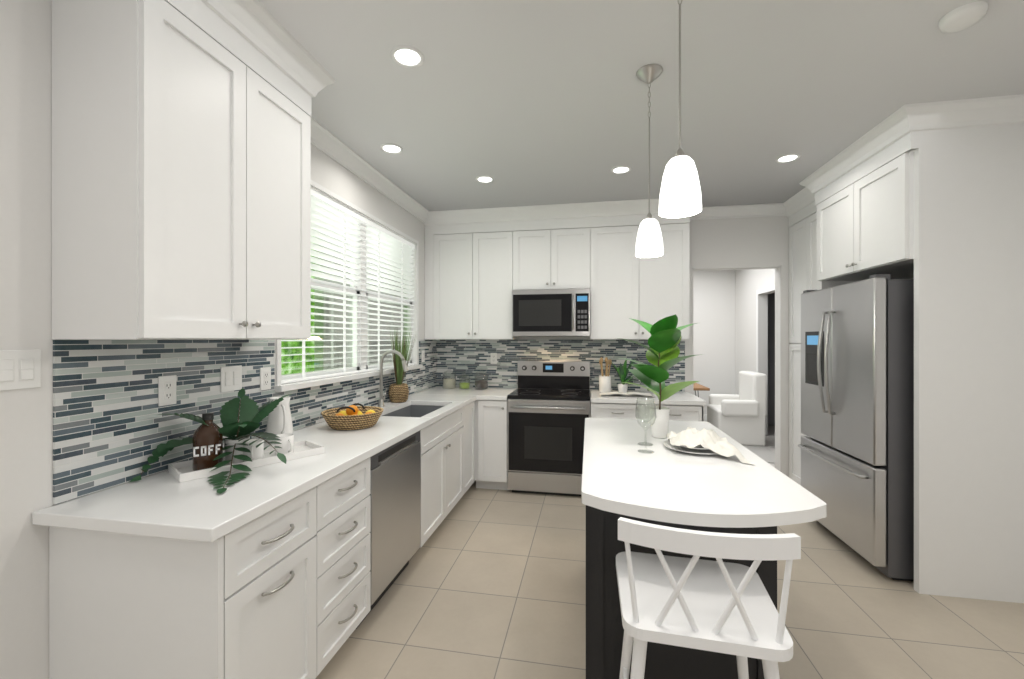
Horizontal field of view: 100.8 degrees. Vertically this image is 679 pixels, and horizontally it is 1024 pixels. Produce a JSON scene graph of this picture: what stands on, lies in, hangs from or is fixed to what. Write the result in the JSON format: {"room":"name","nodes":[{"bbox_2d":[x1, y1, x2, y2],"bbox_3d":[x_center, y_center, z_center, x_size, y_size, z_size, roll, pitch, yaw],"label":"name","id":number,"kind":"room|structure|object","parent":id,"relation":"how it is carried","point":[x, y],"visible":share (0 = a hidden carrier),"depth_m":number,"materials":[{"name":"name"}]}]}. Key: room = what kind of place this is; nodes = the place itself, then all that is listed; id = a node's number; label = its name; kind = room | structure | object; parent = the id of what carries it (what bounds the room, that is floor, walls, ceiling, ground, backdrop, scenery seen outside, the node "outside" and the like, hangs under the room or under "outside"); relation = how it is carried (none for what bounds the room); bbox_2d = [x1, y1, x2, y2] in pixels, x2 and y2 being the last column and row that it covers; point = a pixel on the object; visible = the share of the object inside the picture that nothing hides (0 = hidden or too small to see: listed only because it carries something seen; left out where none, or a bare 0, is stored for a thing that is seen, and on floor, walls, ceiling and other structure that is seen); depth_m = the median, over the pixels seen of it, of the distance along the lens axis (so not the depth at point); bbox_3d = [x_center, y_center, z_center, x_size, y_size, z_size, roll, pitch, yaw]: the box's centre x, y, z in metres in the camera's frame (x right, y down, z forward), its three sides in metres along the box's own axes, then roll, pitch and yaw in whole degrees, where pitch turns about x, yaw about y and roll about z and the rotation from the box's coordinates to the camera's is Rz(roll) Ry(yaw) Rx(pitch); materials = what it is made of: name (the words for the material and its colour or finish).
{"room":"kitchen","nodes":[
{"label":"kitchen","id":0,"kind":"room"},
{"bbox_2d":[0,0,427,678],"bbox_3d":[-1.541,0.070,1.253,0.120,2.740,7.355,0,0,10],"label":"wall","id":1,"kind":"structure","parent":0,"point":[26,454],"depth_m":1.29,"materials":[{"name":"paint"}]},
{"bbox_2d":[0,349,40,390],"bbox_3d":[-1.473,0.090,1.259,0.011,0.118,0.118,0,0,10],"label":"light switch","id":2,"kind":"object","parent":1,"relation":"attached to","point":[20,369],"visible":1,"depth_m":1.27,"materials":[{"name":"plastic"}]},
{"bbox_2d":[52,0,335,339],"bbox_3d":[-1.179,-0.650,1.697,0.429,1.300,0.953,0,0,10],"label":"upper cabinet","id":3,"kind":"object","parent":1,"relation":"attached to","point":[181,169],"visible":1,"depth_m":1.41,"materials":[{"name":"white wood"}]},
{"bbox_2d":[53,340,436,504],"bbox_3d":[-1.150,0.264,3.045,0.008,0.524,3.448,0,0,10],"label":"tile backsplash","id":4,"kind":"structure","parent":1,"relation":"attached to","point":[112,427],"depth_m":1.62,"materials":[{"name":"tile"}]},
{"bbox_2d":[158,375,175,405],"bbox_3d":[-1.384,0.205,1.705,0.009,0.118,0.072,0,0,10],"label":"electrical outlet","id":5,"kind":"object","parent":4,"relation":"attached to","point":[166,390],"visible":1,"depth_m":1.70,"materials":[{"name":"plastic"}]},
{"bbox_2d":[221,365,241,391],"bbox_3d":[-1.328,0.185,2.010,0.011,0.118,0.118,0,0,10],"label":"light switch","id":6,"kind":"object","parent":4,"relation":"attached to","point":[231,378],"visible":0.98,"depth_m":2.01,"materials":[{"name":"plastic"}]},
{"bbox_2d":[260,367,270,390],"bbox_3d":[-1.291,0.205,2.222,0.009,0.118,0.072,0,0,10],"label":"electrical outlet","id":7,"kind":"object","parent":4,"relation":"attached to","point":[265,378],"visible":1,"depth_m":2.22,"materials":[{"name":"plastic"}]},
{"bbox_2d":[422,350,424,361],"bbox_3d":[-0.907,0.170,4.332,0.009,0.118,0.072,0,0,10],"label":"electrical outlet","id":8,"kind":"object","parent":4,"relation":"attached to","point":[423,355],"visible":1,"depth_m":4.33,"materials":[{"name":"plastic"}]},
{"bbox_2d":[275,180,422,391],"bbox_3d":[-1.149,-0.345,3.278,0.163,1.260,1.980,0,0,10],"label":"window","id":9,"kind":"structure","parent":1,"relation":"in","point":[355,226],"depth_m":3.18,"materials":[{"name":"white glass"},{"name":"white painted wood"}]},
{"bbox_2d":[311,117,428,222],"bbox_3d":[-1.440,-1.250,1.235,0.085,0.100,7.115,0,0,10],"label":"crown molding","id":10,"kind":"structure","parent":1,"relation":"attached to","point":[324,140],"depth_m":3.09,"materials":[{"name":"white wood"}]},
{"bbox_2d":[314,236,403,370],"bbox_3d":[-2.038,0.070,6.791,0.120,2.740,3.365,0,0,10],"label":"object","id":11,"kind":"structure","parent":0,"point":[339,336],"depth_m":5.50,"materials":[{"name":"plant"}]},
{"bbox_2d":[472,216,790,476],"bbox_3d":[1.290,0.070,4.415,4.320,2.740,0.120,0,0,10],"label":"wall","id":12,"kind":"structure","parent":0,"point":[747,241],"depth_m":4.17,"materials":[{"name":"paint"}]},
{"bbox_2d":[424,207,511,339],"bbox_3d":[-0.419,-0.649,4.486,0.928,1.297,0.348,0,0,10],"label":"upper cabinet","id":13,"kind":"object","parent":12,"relation":"attached to","point":[468,253],"depth_m":4.31,"materials":[{"name":"white wood"}]},
{"bbox_2d":[508,278,591,337],"bbox_3d":[0.406,-0.295,4.301,0.756,0.525,0.416,0,0,10],"label":"upper cabinet","id":14,"kind":"object","parent":12,"relation":"attached to","point":[562,307],"depth_m":4.11,"materials":[{"name":"white wood"}]},
{"bbox_2d":[511,288,589,336],"bbox_3d":[0.403,-0.259,4.281,0.756,0.453,0.455,0,0,10],"label":"microwave","id":15,"kind":"object","parent":14,"relation":"in","point":[535,312],"depth_m":4.10,"materials":[{"name":"silver metal"}]},
{"bbox_2d":[512,202,599,339],"bbox_3d":[0.413,-0.649,4.335,0.886,1.297,0.348,0,0,10],"label":"upper cabinet","id":16,"kind":"object","parent":12,"relation":"attached to","point":[515,273],"depth_m":4.15,"materials":[{"name":"white wood"}]},
{"bbox_2d":[437,340,684,391],"bbox_3d":[0.462,0.264,4.500,2.600,0.524,0.008,0,0,10],"label":"tile backsplash","id":17,"kind":"structure","parent":12,"relation":"attached to","point":[471,357],"depth_m":4.54,"materials":[{"name":"tile"}]},
{"bbox_2d":[491,353,496,363],"bbox_3d":[-0.199,0.205,4.612,0.072,0.118,0.009,0,0,10],"label":"electrical outlet","id":18,"kind":"object","parent":17,"relation":"attached to","point":[493,358],"visible":1,"depth_m":4.61,"materials":[{"name":"plastic"}]},
{"bbox_2d":[600,198,689,339],"bbox_3d":[1.234,-0.649,4.186,0.908,1.297,0.348,0,0,10],"label":"upper cabinet","id":19,"kind":"object","parent":12,"relation":"attached to","point":[650,290],"depth_m":4.01,"materials":[{"name":"white wood"}]},
{"bbox_2d":[692,265,781,471],"bbox_3d":[2.225,0.360,4.245,0.822,2.161,0.124,0,0,10],"label":"trim","id":20,"kind":"structure","parent":12,"relation":"attached to","point":[777,287],"depth_m":4.11,"materials":[{"name":"paint"}]},
{"bbox_2d":[690,203,786,219],"bbox_3d":[1.213,-1.250,4.325,4.020,0.100,0.085,0,0,10],"label":"crown molding","id":21,"kind":"structure","parent":12,"relation":"attached to","point":[774,209],"depth_m":4.13,"materials":[{"name":"white wood"}]},
{"bbox_2d":[258,0,1023,259],"bbox_3d":[1.191,-1.350,2.528,8.000,0.100,10.840,0,0,10],"label":"ceiling","id":22,"kind":"structure","parent":0,"point":[531,102],"depth_m":2.16,"materials":[{"name":"paint"}]},
{"bbox_2d":[380,143,402,153],"bbox_3d":[-0.818,-1.296,2.883,0.150,0.006,0.150,0,0,10],"label":"recessed light","id":23,"kind":"object","parent":22,"relation":"in","point":[391,148],"visible":1,"depth_m":2.88,"materials":[{"name":"white plastic"}]},
{"bbox_2d":[391,45,423,67],"bbox_3d":[-0.480,-1.296,1.947,0.150,0.006,0.150,0,0,10],"label":"recessed light","id":24,"kind":"object","parent":22,"relation":"in","point":[405,56],"visible":1,"depth_m":1.94,"materials":[{"name":"white plastic"}]},
{"bbox_2d":[476,176,493,182],"bbox_3d":[-0.219,-1.296,3.435,0.150,0.006,0.150,0,0,10],"label":"recessed light","id":25,"kind":"object","parent":22,"relation":"in","point":[484,179],"visible":1,"depth_m":3.44,"materials":[{"name":"white plastic"}]},
{"bbox_2d":[611,166,630,173],"bbox_3d":[0.833,-1.296,3.243,0.150,0.006,0.150,0,0,10],"label":"recessed light","id":26,"kind":"object","parent":22,"relation":"in","point":[620,169],"visible":1,"depth_m":3.23,"materials":[{"name":"white plastic"}]},
{"bbox_2d":[635,64,663,257],"bbox_3d":[0.667,-0.855,2.059,0.131,0.890,0.131,0,0,10],"label":"pendant light","id":27,"kind":"object","parent":22,"relation":"hanging from","point":[649,242],"visible":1,"depth_m":2.02,"materials":[{"name":"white glass"}]},
{"bbox_2d":[658,0,701,217],"bbox_3d":[0.541,-0.855,1.365,0.131,0.890,0.131,0,0,10],"label":"pendant light","id":28,"kind":"object","parent":22,"relation":"hanging from","point":[680,193],"visible":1,"depth_m":1.33,"materials":[{"name":"white glass"}]},
{"bbox_2d":[775,154,799,162],"bbox_3d":[1.975,-1.296,3.036,0.150,0.006,0.150,0,0,10],"label":"recessed light","id":29,"kind":"object","parent":22,"relation":"in","point":[786,158],"visible":1,"depth_m":3.04,"materials":[{"name":"white plastic"}]},
{"bbox_2d":[939,1,987,32],"bbox_3d":[1.802,-1.281,1.695,0.136,0.037,0.136,0,0,10],"label":"smoke detector","id":30,"kind":"object","parent":22,"relation":"attached to","point":[962,17],"visible":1,"depth_m":1.67,"materials":[{"name":"plastic"}]},
{"bbox_2d":[316,480,1023,678],"bbox_3d":[0.579,1.490,0.838,4.440,0.100,7.295,0,0,10],"label":"floor","id":31,"kind":"structure","parent":0,"point":[489,584],"depth_m":2.22,"materials":[{"name":"tile"}]},
{"bbox_2d":[49,486,323,678],"bbox_3d":[-1.116,1.005,1.507,0.622,0.870,0.454,0,0,10],"label":"base cabinet","id":32,"kind":"object","parent":31,"relation":"on","point":[292,569],"depth_m":1.31,"materials":[{"name":"white wood"}]},
{"bbox_2d":[32,394,475,545],"bbox_3d":[-0.898,0.588,2.646,0.643,0.120,2.859,0,0,10],"label":"countertop","id":33,"kind":"structure","parent":32,"relation":"on","point":[158,505],"depth_m":1.46,"materials":[{"name":"white stone"}]},
{"bbox_2d":[168,440,324,481],"bbox_3d":[-1.121,0.512,1.830,0.200,0.030,0.540,0,0,41],"label":"tray","id":34,"kind":"object","parent":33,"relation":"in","point":[182,471],"visible":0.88,"depth_m":1.74,"materials":[{"name":"white ceramic"}]},
{"bbox_2d":[192,413,222,470],"bbox_3d":[-1.220,0.409,1.699,0.116,0.222,0.119,0,0,10],"label":"bottle","id":35,"kind":"object","parent":34,"relation":"on","point":[207,443],"visible":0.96,"depth_m":1.68,"materials":[{"name":"brown glass"}]},
{"bbox_2d":[129,388,290,493],"bbox_3d":[-1.122,0.371,1.734,0.508,0.302,0.547,0,0,10],"label":"branches","id":36,"kind":"object","parent":34,"relation":"on","point":[248,419],"visible":0.92,"depth_m":1.73,"materials":[{"name":"green plant"}]},
{"bbox_2d":[223,437,263,463],"bbox_3d":[-1.148,0.470,1.814,0.151,0.100,0.098,0,0,-2],"label":"mug","id":37,"kind":"object","parent":34,"relation":"on","point":[256,453],"depth_m":1.79,"materials":[{"name":"white ceramic"}]},
{"bbox_2d":[266,396,292,441],"bbox_3d":[-1.193,0.414,2.193,0.152,0.225,0.136,0,0,10],"label":"pitcher","id":38,"kind":"object","parent":34,"relation":"on","point":[279,421],"visible":0.67,"depth_m":2.16,"materials":[{"name":"white ceramic"}]},
{"bbox_2d":[274,433,293,454],"bbox_3d":[-1.032,0.477,1.923,0.081,0.085,0.090,0,0,-17],"label":"mug","id":39,"kind":"object","parent":34,"relation":"on","point":[286,440],"depth_m":1.90,"materials":[{"name":"white ceramic"}]},
{"bbox_2d":[321,403,383,430],"bbox_3d":[-0.965,0.462,2.574,0.356,0.131,0.356,0,0,10],"label":"fruit basket","id":40,"kind":"object","parent":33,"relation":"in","point":[352,417],"visible":1,"depth_m":2.48,"materials":[{"name":"brown wicker"}]},
{"bbox_2d":[376,350,407,405],"bbox_3d":[-0.927,0.305,3.327,0.252,0.446,0.092,0,0,10],"label":"faucet","id":41,"kind":"object","parent":33,"relation":"on","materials":[{"name":"silver metal"}]},
{"bbox_2d":[389,324,419,402],"bbox_3d":[-0.914,0.189,3.595,0.254,0.676,0.284,0,0,10],"label":"grass plant","id":42,"kind":"object","parent":33,"relation":"on","point":[398,391],"visible":0.94,"depth_m":3.54,"materials":[{"name":"green plant"}]},
{"bbox_2d":[388,406,455,449],"bbox_3d":[-0.751,0.676,3.277,0.414,0.216,0.764,0,0,10],"label":"sink","id":43,"kind":"object","parent":33,"relation":"in","point":[446,427],"depth_m":3.28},
{"bbox_2d":[324,458,375,666],"bbox_3d":[-1.042,1.005,1.910,0.622,0.870,0.479,0,0,10],"label":"base cabinet","id":44,"kind":"object","parent":31,"relation":"on","point":[350,499],"depth_m":1.90,"materials":[{"name":"white wood"}]},
{"bbox_2d":[376,430,427,603],"bbox_3d":[-0.938,1.005,2.484,0.622,0.870,0.688,0,0,10],"label":"dishwasher","id":45,"kind":"object","parent":31,"relation":"on","point":[402,470],"depth_m":2.41,"materials":[{"name":"silver metal"}]},
{"bbox_2d":[408,402,475,509],"bbox_3d":[-0.694,1.005,3.834,0.620,0.870,0.410,0,0,10],"label":"base cabinet","id":46,"kind":"object","parent":31,"relation":"on","point":[451,464],"depth_m":3.44,"materials":[{"name":"white wood"}]},
{"bbox_2d":[420,387,515,401],"bbox_3d":[-0.446,0.548,4.342,0.925,0.040,0.641,0,0,10],"label":"countertop","id":47,"kind":"structure","parent":46,"relation":"on","point":[491,394],"depth_m":4.22,"materials":[{"name":"white stone"}]},
{"bbox_2d":[443,370,455,388],"bbox_3d":[-0.674,0.419,4.564,0.143,0.216,0.143,0,0,4],"label":"canister","id":48,"kind":"object","parent":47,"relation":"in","point":[449,383],"depth_m":4.51,"materials":[{"name":"clear glass"}]},
{"bbox_2d":[459,371,469,388],"bbox_3d":[-0.507,0.434,4.534,0.119,0.187,0.119,0,0,4],"label":"canister","id":49,"kind":"object","parent":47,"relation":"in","point":[462,385],"depth_m":4.50,"materials":[{"name":"clear glass"}]},
{"bbox_2d":[475,371,487,389],"bbox_3d":[-0.326,0.419,4.501,0.143,0.216,0.143,0,0,4],"label":"canister","id":50,"kind":"object","parent":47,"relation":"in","point":[479,384],"depth_m":4.45,"materials":[{"name":"clear glass"}]},
{"bbox_2d":[476,402,507,489],"bbox_3d":[-0.149,1.005,4.295,0.326,0.870,0.628,0,0,10],"label":"base cabinet","id":51,"kind":"object","parent":31,"relation":"on","point":[491,417],"depth_m":3.99,"materials":[{"name":"white wood"}]},
{"bbox_2d":[507,360,589,496],"bbox_3d":[0.381,0.833,4.158,0.758,1.215,0.687,0,0,10],"label":"range","id":52,"kind":"object","parent":31,"relation":"on","point":[548,407],"visible":1,"depth_m":3.90,"materials":[{"name":"silver metal"}]},
{"bbox_2d":[590,394,703,420],"bbox_3d":[1.237,1.005,4.043,0.961,0.870,0.628,0,0,10],"label":"base cabinet","id":53,"kind":"object","parent":31,"relation":"on","point":[615,410],"depth_m":3.76,"materials":[{"name":"white wood"}]},
{"bbox_2d":[592,390,705,405],"bbox_3d":[1.244,0.548,4.035,0.975,0.040,0.641,0,0,10],"label":"countertop","id":54,"kind":"structure","parent":53,"relation":"on","point":[679,398],"depth_m":3.76,"materials":[{"name":"white stone"}]},
{"bbox_2d":[599,357,611,391],"bbox_3d":[0.941,0.353,4.271,0.129,0.349,0.124,0,0,10],"label":"utensil crock","id":55,"kind":"object","parent":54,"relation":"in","point":[605,383],"visible":1,"depth_m":4.23,"materials":[{"name":"white ceramic"}]},
{"bbox_2d":[612,357,638,392],"bbox_3d":[1.175,0.349,4.136,0.427,0.355,0.342,0,0,10],"label":"plant","id":56,"kind":"object","parent":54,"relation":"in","point":[622,371],"visible":0.77,"depth_m":4.17,"materials":[{"name":"green plant"}]},
{"bbox_2d":[599,392,654,397],"bbox_3d":[1.068,0.514,3.973,0.490,0.027,0.190,0,0,10],"label":"open book","id":57,"kind":"object","parent":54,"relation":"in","point":[622,394],"visible":0.98,"depth_m":3.92,"materials":[{"name":"paper"}]},
{"bbox_2d":[586,518,776,678],"bbox_3d":[0.683,0.996,2.055,0.634,0.888,1.192,0,0,10],"label":"kitchen island","id":58,"kind":"object","parent":31,"relation":"on","point":[604,627],"depth_m":1.52,"materials":[{"name":"black wood"}]},
{"bbox_2d":[582,418,825,533],"bbox_3d":[0.717,0.531,1.977,0.755,0.038,1.492,0,0,10],"label":"island countertop","id":59,"kind":"structure","parent":58,"relation":"on","point":[666,486],"depth_m":1.50,"materials":[{"name":"white stone"}]},
{"bbox_2d":[635,398,655,453],"bbox_3d":[0.611,0.399,1.932,0.091,0.225,0.091,0,0,4],"label":"wine glass","id":60,"kind":"object","parent":59,"relation":"on","point":[641,414],"depth_m":1.96,"materials":[{"name":"clear glass"}]},
{"bbox_2d":[617,314,702,437],"bbox_3d":[0.767,0.195,2.235,0.460,0.633,0.452,0,0,10],"label":"fiddle leaf fig","id":61,"kind":"object","parent":59,"relation":"on","point":[663,351],"visible":0.94,"depth_m":2.20,"materials":[{"name":"green plant"}]},
{"bbox_2d":[664,427,754,464],"bbox_3d":[0.865,0.459,1.928,0.317,0.104,0.380,0,0,10],"label":"napkin","id":62,"kind":"object","parent":59,"relation":"on","point":[695,441],"visible":1,"depth_m":1.90,"materials":[{"name":"white fabric"}]},
{"bbox_2d":[616,517,800,678],"bbox_3d":[0.523,0.957,1.226,0.456,0.970,0.436,0,0,13],"label":"stool","id":63,"kind":"object","parent":31,"relation":"on","point":[719,605],"visible":1,"depth_m":1.08,"materials":[{"name":"white wood"}]},
{"bbox_2d":[798,274,913,580],"bbox_3d":[2.606,0.525,2.898,0.888,1.830,0.899,0,0,10],"label":"fridge","id":64,"kind":"object","parent":31,"relation":"on","point":[856,445],"visible":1,"depth_m":2.62,"materials":[{"name":"silver metal"}]},
{"bbox_2d":[784,94,1023,602],"bbox_3d":[2.729,0.070,3.167,0.799,2.740,1.819,0,0,10],"label":"enclosure","id":65,"kind":"object","parent":31,"relation":"on","point":[928,197],"visible":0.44,"depth_m":2.37,"materials":[{"name":"white wood"}]},
{"bbox_2d":[693,270,734,413],"bbox_3d":[2.150,0.070,7.801,8.000,2.740,0.120,0,0,10],"label":"wall","id":66,"kind":"structure","parent":0,"point":[714,326],"depth_m":7.48,"materials":[{"name":"paint"}]},
{"bbox_2d":[706,421,774,466],"bbox_3d":[1.843,1.492,6.117,8.000,0.096,3.545,0,0,10],"label":"floor","id":67,"kind":"structure","parent":0,"point":[770,440],"depth_m":6.12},
{"bbox_2d":[704,421,774,462],"bbox_3d":[2.291,1.438,6.343,2.400,0.009,2.500,0,0,10],"label":"rug","id":68,"kind":"object","parent":67,"relation":"on","point":[766,454],"depth_m":5.38,"materials":[{"name":"grey fabric"}]},
{"bbox_2d":[693,383,709,396],"bbox_3d":[2.412,1.065,6.727,1.000,0.760,1.400,0,0,10],"label":"dining table","id":69,"kind":"object","parent":68,"relation":"on","point":[697,387],"visible":0.12,"depth_m":6.05,"materials":[{"name":"brown wood"}]},
{"bbox_2d":[707,371,766,445],"bbox_3d":[3.179,0.950,6.029,0.620,0.980,0.720,0,0,10],"label":"chair","id":70,"kind":"object","parent":68,"relation":"on","point":[740,418],"visible":0.92,"depth_m":5.73,"materials":[{"name":"white fabric"}]},
{"bbox_2d":[735,269,774,434],"bbox_3d":[3.021,0.070,2.195,0.120,2.740,10.840,0,0,10],"label":"wall","id":71,"kind":"structure","parent":0,"point":[749,283],"depth_m":6.72,"materials":[{"name":"paint"}]},
{"bbox_2d":[768,292,774,425],"bbox_3d":[4.952,0.070,7.028,1.950,2.740,0.100,0,0,10],"label":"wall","id":72,"kind":"structure","parent":0,"point":[771,359],"depth_m":7.08,"materials":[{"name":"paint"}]},
{"label":"outside","id":73,"kind":"structure","parent":0,"visible":0},
{"bbox_2d":[281,236,313,374],"bbox_3d":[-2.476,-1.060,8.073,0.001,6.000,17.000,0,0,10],"label":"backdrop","id":74,"kind":"structure","parent":73,"point":[296,358],"depth_m":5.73,"materials":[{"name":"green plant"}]}
]}

